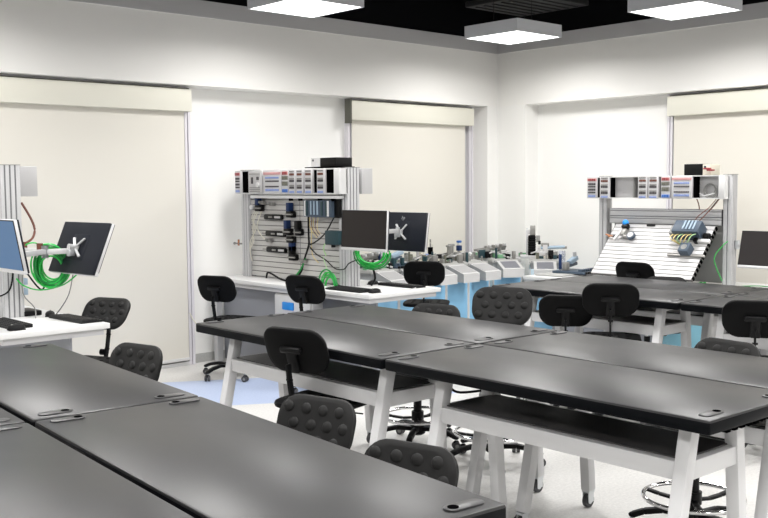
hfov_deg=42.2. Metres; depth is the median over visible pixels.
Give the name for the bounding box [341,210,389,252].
monitor
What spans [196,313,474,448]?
work table
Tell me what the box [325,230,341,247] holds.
switch
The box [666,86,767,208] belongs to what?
window
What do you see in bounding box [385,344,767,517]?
work table
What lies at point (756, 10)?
trim
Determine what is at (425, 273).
chair
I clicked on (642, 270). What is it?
chair
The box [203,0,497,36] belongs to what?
ceiling
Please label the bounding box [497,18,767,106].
beam
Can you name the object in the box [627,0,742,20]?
ceiling lamp
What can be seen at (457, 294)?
station
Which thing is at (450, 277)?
station
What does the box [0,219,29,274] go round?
monitor
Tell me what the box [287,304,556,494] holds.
work table
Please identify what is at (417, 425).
chair
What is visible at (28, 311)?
box
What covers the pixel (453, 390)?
power cable
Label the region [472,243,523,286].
station
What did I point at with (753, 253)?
monitor
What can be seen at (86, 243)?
monitor
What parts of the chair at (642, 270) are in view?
backrest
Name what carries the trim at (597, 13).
attached to the wall at (578, 141)
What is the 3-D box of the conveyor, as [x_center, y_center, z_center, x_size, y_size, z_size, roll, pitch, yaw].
[1.970,0.036,10.433,0.465,0.244,0.700,3,6,40]
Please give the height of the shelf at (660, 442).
0.018 m
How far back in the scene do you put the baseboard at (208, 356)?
9.67 m
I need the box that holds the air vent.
[465,0,588,16]
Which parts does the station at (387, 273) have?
slide rail, profile plate, door, console lid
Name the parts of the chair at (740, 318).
backrest, stem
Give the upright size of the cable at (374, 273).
0.227 m
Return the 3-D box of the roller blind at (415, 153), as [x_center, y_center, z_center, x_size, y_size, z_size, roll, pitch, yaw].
[0.337,-0.481,11.331,1.938,2.570,0.100,-4,6,-42]
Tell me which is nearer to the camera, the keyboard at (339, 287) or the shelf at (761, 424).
the shelf at (761, 424)
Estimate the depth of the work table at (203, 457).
2.85 m
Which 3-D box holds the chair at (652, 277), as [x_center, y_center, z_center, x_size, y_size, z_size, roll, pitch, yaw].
[2.377,0.613,8.470,0.597,0.884,0.626,2,5,28]
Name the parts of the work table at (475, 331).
leg, leg, leg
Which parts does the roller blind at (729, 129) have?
mounting rail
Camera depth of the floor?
5.90 m
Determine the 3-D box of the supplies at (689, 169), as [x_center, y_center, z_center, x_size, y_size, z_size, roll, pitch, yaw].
[2.975,-0.833,9.255,0.220,0.105,0.322,-4,6,-42]
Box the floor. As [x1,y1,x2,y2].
[158,358,762,517]
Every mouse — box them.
[7,324,25,330]
[45,310,54,316]
[367,280,377,284]
[368,288,381,292]
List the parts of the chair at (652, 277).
backrest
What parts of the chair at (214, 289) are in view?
stem, backrest, seat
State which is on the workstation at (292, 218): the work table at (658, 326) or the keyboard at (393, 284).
the keyboard at (393, 284)
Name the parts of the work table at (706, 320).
leg, frame, leg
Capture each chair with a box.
[82,297,130,363]
[109,342,162,380]
[197,275,254,381]
[264,326,366,414]
[276,394,355,448]
[285,275,325,392]
[365,439,458,486]
[369,303,460,448]
[403,261,449,306]
[450,287,545,465]
[525,295,596,413]
[567,283,645,423]
[616,261,654,341]
[628,337,760,517]
[647,276,686,335]
[722,300,767,446]
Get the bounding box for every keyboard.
[0,317,32,328]
[49,314,102,323]
[325,285,370,292]
[378,282,425,288]
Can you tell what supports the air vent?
attached to the ceiling
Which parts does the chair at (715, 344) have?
seat, backrest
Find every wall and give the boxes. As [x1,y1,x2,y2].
[190,88,344,353]
[538,95,667,268]
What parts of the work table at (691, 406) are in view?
leg, leg, frame, leg, leg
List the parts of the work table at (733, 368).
leg, leg, frame, leg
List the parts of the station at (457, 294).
profile plate, door, console lid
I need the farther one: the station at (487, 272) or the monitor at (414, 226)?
the station at (487, 272)
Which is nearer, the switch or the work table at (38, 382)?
the work table at (38, 382)
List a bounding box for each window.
[0,74,195,368]
[344,98,472,259]
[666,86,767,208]
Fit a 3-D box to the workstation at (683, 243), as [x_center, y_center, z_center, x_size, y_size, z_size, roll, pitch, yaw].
[2.743,0.085,9.527,0.880,1.774,2.900,-4,6,-42]
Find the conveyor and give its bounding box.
[535,250,592,276]
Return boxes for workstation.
[0,164,109,350]
[214,167,440,369]
[523,174,767,351]
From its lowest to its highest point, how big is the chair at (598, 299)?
1.019 m
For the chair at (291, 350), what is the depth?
4.93 m
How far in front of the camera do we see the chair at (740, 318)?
5.95 m
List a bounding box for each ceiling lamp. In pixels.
[247,0,363,17]
[465,0,561,44]
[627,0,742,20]
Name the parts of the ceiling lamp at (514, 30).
light panel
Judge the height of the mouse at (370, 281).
0.054 m
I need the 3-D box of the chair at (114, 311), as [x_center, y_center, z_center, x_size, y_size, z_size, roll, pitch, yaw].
[-2.028,0.751,6.841,0.606,0.915,0.615,3,6,40]
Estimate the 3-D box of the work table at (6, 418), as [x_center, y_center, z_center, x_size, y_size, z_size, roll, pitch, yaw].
[-2.036,0.977,3.940,0.711,0.897,1.675,-4,5,-37]
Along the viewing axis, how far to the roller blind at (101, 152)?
8.84 m
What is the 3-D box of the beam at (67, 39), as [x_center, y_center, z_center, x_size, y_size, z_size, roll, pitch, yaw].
[-2.976,-1.912,8.192,12.020,0.780,0.240,-4,6,-42]
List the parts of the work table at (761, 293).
leg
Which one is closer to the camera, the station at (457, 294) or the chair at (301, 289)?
the chair at (301, 289)
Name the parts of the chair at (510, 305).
backrest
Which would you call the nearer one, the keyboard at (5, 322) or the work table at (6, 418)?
the work table at (6, 418)
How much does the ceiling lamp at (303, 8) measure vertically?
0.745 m
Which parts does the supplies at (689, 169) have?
panel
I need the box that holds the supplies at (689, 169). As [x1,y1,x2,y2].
[684,164,719,174]
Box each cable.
[370,260,415,289]
[452,388,480,393]
[714,241,767,286]
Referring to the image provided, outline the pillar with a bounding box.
[473,105,537,325]
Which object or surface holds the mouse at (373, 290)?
on the workstation at (292, 218)
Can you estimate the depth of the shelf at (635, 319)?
7.26 m
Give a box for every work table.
[0,343,197,426]
[0,408,24,425]
[0,423,193,517]
[35,397,505,517]
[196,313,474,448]
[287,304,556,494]
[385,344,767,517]
[483,331,767,517]
[492,280,724,399]
[545,275,767,340]
[681,295,767,349]
[733,289,767,354]
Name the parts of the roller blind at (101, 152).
mounting rail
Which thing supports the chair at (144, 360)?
on the floor
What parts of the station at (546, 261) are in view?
energy chain, rail, door, profile plate, console lid, transfer arm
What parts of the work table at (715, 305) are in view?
leg, frame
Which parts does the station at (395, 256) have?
pallet rail, door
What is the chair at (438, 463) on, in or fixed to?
on the floor
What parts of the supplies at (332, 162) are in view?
panel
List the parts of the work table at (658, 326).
leg, leg, frame, leg, leg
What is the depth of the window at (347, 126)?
12.00 m
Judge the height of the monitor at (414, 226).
0.328 m
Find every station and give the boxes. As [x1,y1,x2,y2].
[360,252,407,308]
[366,251,432,310]
[397,239,456,298]
[427,251,479,317]
[442,240,500,318]
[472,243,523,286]
[519,225,566,328]
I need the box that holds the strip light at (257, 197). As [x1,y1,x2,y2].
[250,195,343,200]
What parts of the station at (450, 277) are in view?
door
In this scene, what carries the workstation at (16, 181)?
on the floor
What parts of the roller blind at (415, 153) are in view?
mounting rail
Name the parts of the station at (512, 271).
slide rail, profile plate, door, console lid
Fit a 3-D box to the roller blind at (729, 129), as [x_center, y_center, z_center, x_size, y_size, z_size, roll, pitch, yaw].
[3.899,-0.370,9.542,0.100,2.562,2.650,-4,6,-42]
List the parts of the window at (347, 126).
pane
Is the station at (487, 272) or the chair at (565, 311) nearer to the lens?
the chair at (565, 311)
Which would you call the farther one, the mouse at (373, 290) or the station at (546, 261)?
the station at (546, 261)
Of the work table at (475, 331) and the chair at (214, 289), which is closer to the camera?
the work table at (475, 331)
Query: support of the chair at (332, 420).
on the floor
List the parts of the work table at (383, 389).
leg, leg, frame, leg, leg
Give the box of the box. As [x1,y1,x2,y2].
[24,308,41,316]
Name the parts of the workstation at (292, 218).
profile post, drawer handle, drawer, slat panel, modesty panel, cable coil, desk rail, blank plate, profile post, cable coil, monitor arm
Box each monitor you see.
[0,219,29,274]
[49,222,114,276]
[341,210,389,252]
[389,212,429,252]
[737,231,767,269]
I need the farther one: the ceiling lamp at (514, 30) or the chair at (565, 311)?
the ceiling lamp at (514, 30)
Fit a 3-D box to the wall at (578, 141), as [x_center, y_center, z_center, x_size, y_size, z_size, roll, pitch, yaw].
[5.326,-0.929,8.239,0.200,3.950,11.460,-4,6,-42]
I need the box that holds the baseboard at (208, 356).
[196,350,225,362]
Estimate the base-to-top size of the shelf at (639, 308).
0.018 m
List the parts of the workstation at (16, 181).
profile post, arm knob, modesty panel, monitor arm, cable coil, desk rail, monitor arm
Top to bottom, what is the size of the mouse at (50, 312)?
0.054 m
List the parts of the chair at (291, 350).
stem, backrest, seat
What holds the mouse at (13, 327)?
on the workstation at (16, 181)
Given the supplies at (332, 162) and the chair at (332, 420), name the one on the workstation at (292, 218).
the supplies at (332, 162)
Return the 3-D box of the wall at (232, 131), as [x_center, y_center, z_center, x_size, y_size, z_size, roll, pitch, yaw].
[-3.042,-0.886,8.499,12.220,3.950,0.200,-4,6,-42]
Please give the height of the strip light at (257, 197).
0.049 m
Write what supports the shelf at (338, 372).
attached to the work table at (383, 389)
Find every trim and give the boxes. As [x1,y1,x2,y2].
[69,0,497,53]
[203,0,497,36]
[498,0,767,31]
[498,2,767,53]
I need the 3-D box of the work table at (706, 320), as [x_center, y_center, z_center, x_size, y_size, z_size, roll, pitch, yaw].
[2.133,0.641,8.032,0.711,0.897,1.675,-4,6,-42]
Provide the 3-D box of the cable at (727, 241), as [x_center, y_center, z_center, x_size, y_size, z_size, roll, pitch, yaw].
[3.245,0.063,8.751,0.115,0.420,0.858,-2,5,-23]
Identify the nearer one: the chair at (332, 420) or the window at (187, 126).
the chair at (332, 420)
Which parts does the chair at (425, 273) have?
backrest, seat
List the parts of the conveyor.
plate, pallet rail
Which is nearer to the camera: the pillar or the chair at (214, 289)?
the chair at (214, 289)
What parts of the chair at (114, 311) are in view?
seat, height knob, backrest, stem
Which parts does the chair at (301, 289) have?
stem, backrest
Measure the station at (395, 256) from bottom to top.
1.082 m
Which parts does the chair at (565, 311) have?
backrest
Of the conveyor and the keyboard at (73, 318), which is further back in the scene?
the conveyor
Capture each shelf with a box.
[237,353,429,389]
[447,395,726,457]
[535,310,681,324]
[637,306,717,315]
[752,421,765,427]
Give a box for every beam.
[0,0,497,106]
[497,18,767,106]
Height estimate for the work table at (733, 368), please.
0.897 m
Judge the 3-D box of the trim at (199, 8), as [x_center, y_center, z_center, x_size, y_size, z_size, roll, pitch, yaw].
[-2.982,-2.213,7.995,11.780,0.150,0.012,-4,6,-42]
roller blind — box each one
[0,75,191,363]
[344,98,473,262]
[667,88,767,283]
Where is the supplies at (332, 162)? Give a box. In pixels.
[305,157,354,167]
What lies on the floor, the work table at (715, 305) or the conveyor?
the work table at (715, 305)
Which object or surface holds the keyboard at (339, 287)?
on the workstation at (292, 218)
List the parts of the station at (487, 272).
profile plate, door, console lid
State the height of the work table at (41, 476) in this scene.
0.897 m
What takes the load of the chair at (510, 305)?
on the floor
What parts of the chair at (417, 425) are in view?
seat, backrest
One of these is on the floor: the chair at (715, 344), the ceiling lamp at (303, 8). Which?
the chair at (715, 344)
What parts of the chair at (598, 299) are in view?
stem, backrest, seat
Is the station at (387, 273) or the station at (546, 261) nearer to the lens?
the station at (387, 273)
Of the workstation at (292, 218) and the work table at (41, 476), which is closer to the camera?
the work table at (41, 476)
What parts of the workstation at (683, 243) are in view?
profile post, tilted panel, modesty panel, cross rail, plate, door, blank plate, profile post, monitor arm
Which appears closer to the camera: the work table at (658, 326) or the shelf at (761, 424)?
the shelf at (761, 424)

